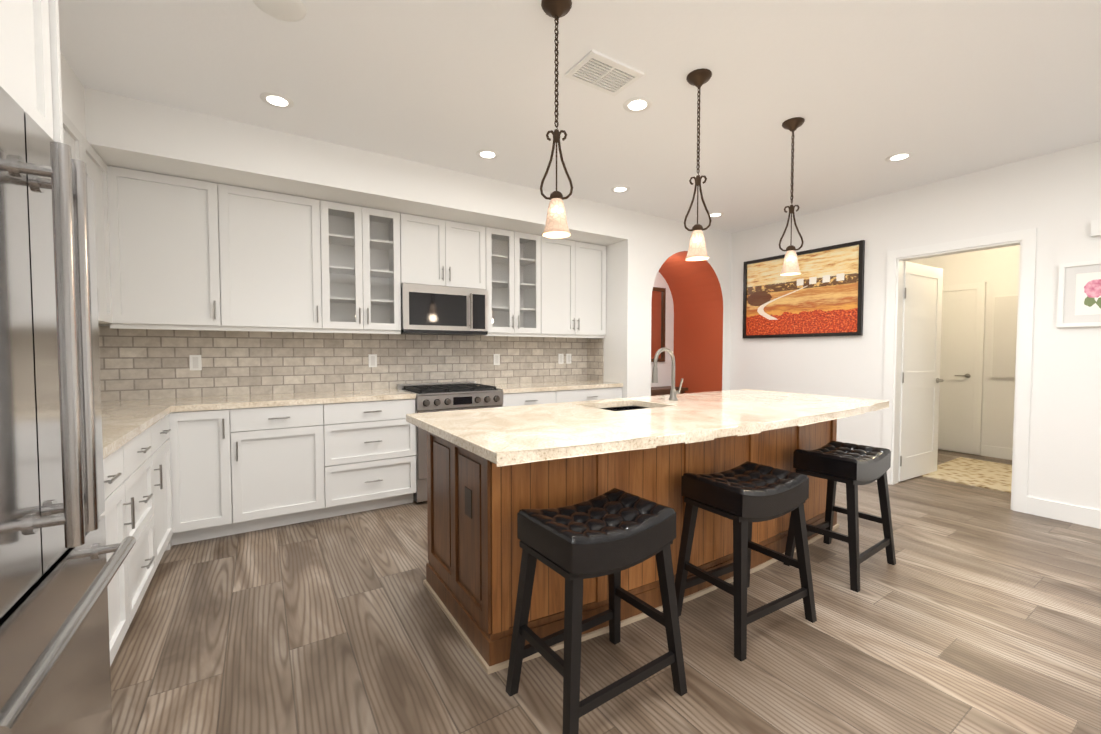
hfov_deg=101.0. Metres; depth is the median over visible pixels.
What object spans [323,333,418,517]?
base cabinet
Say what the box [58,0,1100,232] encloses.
ceiling
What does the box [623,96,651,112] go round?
recessed light
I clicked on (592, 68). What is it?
ceiling vent
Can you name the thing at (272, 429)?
base cabinet
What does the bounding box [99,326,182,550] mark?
base cabinet
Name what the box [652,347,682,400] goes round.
faucet
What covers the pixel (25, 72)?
upper cabinet
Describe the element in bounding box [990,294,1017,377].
wall panel
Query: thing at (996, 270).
wall
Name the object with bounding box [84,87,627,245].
soffit
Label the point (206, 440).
base cabinet
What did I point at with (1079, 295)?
framed picture
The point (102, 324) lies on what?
wall
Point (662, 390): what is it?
console table
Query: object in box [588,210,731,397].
wall
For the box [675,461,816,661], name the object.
stool
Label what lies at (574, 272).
upper cabinet
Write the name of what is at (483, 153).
recessed light
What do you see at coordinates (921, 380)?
hall door
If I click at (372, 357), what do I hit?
electrical outlet
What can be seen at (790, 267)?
pendant light
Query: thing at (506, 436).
island countertop
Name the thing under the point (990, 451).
baseboard
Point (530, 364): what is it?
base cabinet
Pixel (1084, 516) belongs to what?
baseboard
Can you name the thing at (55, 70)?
surround
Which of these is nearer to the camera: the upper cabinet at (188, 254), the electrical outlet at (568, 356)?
the upper cabinet at (188, 254)
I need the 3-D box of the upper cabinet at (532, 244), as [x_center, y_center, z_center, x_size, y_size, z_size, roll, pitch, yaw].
[-0.343,-0.838,4.669,0.362,0.998,0.352,-1,2,-33]
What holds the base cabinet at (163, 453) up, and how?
on the floor
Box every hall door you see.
[899,261,943,481]
[938,282,986,454]
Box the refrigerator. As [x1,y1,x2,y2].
[0,86,135,733]
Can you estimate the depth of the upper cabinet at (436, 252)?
4.09 m
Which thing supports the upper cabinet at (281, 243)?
attached to the wall at (102, 324)
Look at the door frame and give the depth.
3.67 m
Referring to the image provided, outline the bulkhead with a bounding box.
[60,51,85,138]
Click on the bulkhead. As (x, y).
(73, 100)
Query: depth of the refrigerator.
0.98 m
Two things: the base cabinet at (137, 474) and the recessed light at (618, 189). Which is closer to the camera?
the base cabinet at (137, 474)
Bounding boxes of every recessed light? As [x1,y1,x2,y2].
[260,92,293,108]
[476,149,498,158]
[611,186,629,192]
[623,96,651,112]
[707,212,723,216]
[885,152,913,161]
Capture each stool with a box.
[506,488,686,733]
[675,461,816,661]
[783,440,895,591]
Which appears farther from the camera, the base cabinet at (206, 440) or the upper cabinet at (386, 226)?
the upper cabinet at (386, 226)
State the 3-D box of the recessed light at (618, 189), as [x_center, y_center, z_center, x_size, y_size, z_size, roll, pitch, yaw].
[0.641,-1.630,4.165,0.174,0.004,0.174,-2,3,-42]
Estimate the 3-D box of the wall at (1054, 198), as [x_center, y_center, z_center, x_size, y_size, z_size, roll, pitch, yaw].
[3.837,-0.231,3.437,0.120,2.750,7.420,-1,2,-33]
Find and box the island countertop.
[406,389,888,466]
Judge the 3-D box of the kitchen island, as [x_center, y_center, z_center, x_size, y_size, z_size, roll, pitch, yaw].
[0.713,0.722,2.820,2.760,0.888,0.897,-1,2,-33]
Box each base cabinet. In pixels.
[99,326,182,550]
[100,408,135,665]
[128,407,159,610]
[156,406,172,559]
[179,330,234,542]
[231,331,326,533]
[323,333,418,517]
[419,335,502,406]
[503,336,558,406]
[559,337,622,402]
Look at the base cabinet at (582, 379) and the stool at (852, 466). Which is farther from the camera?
the base cabinet at (582, 379)
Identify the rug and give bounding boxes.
[921,457,1011,492]
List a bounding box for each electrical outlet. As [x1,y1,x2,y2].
[189,355,201,369]
[368,354,376,366]
[493,354,499,364]
[558,354,563,363]
[566,354,570,363]
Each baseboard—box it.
[939,445,1012,459]
[1026,496,1100,528]
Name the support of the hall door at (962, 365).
in the wall at (996, 270)
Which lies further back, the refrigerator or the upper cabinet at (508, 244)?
the upper cabinet at (508, 244)
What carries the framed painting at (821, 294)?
attached to the wall at (1054, 198)
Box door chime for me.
[1091,219,1100,236]
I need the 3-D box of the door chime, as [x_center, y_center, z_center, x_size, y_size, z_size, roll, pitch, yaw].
[3.911,-0.982,3.143,0.044,0.110,0.210,-1,2,-33]
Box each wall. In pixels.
[98,323,109,325]
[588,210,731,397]
[730,141,1100,509]
[907,245,1019,448]
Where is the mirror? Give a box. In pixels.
[651,287,665,361]
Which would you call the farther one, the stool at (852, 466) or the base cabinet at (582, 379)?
the base cabinet at (582, 379)
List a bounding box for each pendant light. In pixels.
[540,0,572,238]
[684,68,711,260]
[779,117,804,275]
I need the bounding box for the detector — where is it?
[252,0,306,21]
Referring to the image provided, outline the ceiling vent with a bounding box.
[565,49,643,95]
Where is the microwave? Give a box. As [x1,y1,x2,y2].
[401,283,487,335]
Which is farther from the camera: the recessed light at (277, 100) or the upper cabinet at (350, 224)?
the upper cabinet at (350, 224)
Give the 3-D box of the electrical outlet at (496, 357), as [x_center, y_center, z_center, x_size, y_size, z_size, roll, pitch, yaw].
[-0.562,-0.079,4.742,0.070,0.115,0.008,-1,2,-33]
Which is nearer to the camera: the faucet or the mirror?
the faucet
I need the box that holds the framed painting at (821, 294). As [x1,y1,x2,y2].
[743,240,864,338]
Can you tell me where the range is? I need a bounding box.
[397,381,502,502]
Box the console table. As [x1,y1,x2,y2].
[651,386,687,395]
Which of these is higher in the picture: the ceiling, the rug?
the ceiling
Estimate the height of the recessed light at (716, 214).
0.004 m
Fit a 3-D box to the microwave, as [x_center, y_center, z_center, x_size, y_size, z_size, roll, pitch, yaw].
[-1.009,-0.512,4.192,0.780,0.420,0.414,-1,2,-33]
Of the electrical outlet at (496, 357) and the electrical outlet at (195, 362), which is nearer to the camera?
the electrical outlet at (195, 362)
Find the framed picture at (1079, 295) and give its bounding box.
[1057,259,1100,327]
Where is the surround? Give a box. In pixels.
[48,0,62,142]
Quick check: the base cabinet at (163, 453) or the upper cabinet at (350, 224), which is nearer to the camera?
the base cabinet at (163, 453)
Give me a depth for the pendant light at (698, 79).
2.46 m
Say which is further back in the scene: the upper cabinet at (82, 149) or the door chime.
the door chime
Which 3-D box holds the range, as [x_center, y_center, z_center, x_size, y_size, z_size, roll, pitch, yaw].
[-0.908,0.640,4.130,0.770,0.960,0.697,-1,2,-33]
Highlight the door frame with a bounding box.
[882,228,1036,512]
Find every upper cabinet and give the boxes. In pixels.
[0,0,52,138]
[62,111,112,323]
[107,166,234,329]
[231,186,330,332]
[327,202,374,333]
[371,208,402,333]
[403,213,494,333]
[495,228,522,333]
[503,233,542,336]
[531,236,605,337]
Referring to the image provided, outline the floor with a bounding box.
[110,449,1100,733]
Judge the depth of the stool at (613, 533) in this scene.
1.60 m
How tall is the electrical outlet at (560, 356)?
0.115 m
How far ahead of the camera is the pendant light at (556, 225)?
1.95 m
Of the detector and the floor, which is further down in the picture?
the floor
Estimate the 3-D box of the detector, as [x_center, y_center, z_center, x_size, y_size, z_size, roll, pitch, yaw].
[-1.161,-1.549,1.940,0.210,0.012,0.210,-1,2,-33]
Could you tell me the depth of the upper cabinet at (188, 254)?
3.05 m
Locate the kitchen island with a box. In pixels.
[423,406,838,673]
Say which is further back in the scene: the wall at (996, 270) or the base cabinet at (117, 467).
the wall at (996, 270)
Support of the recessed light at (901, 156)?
in the ceiling

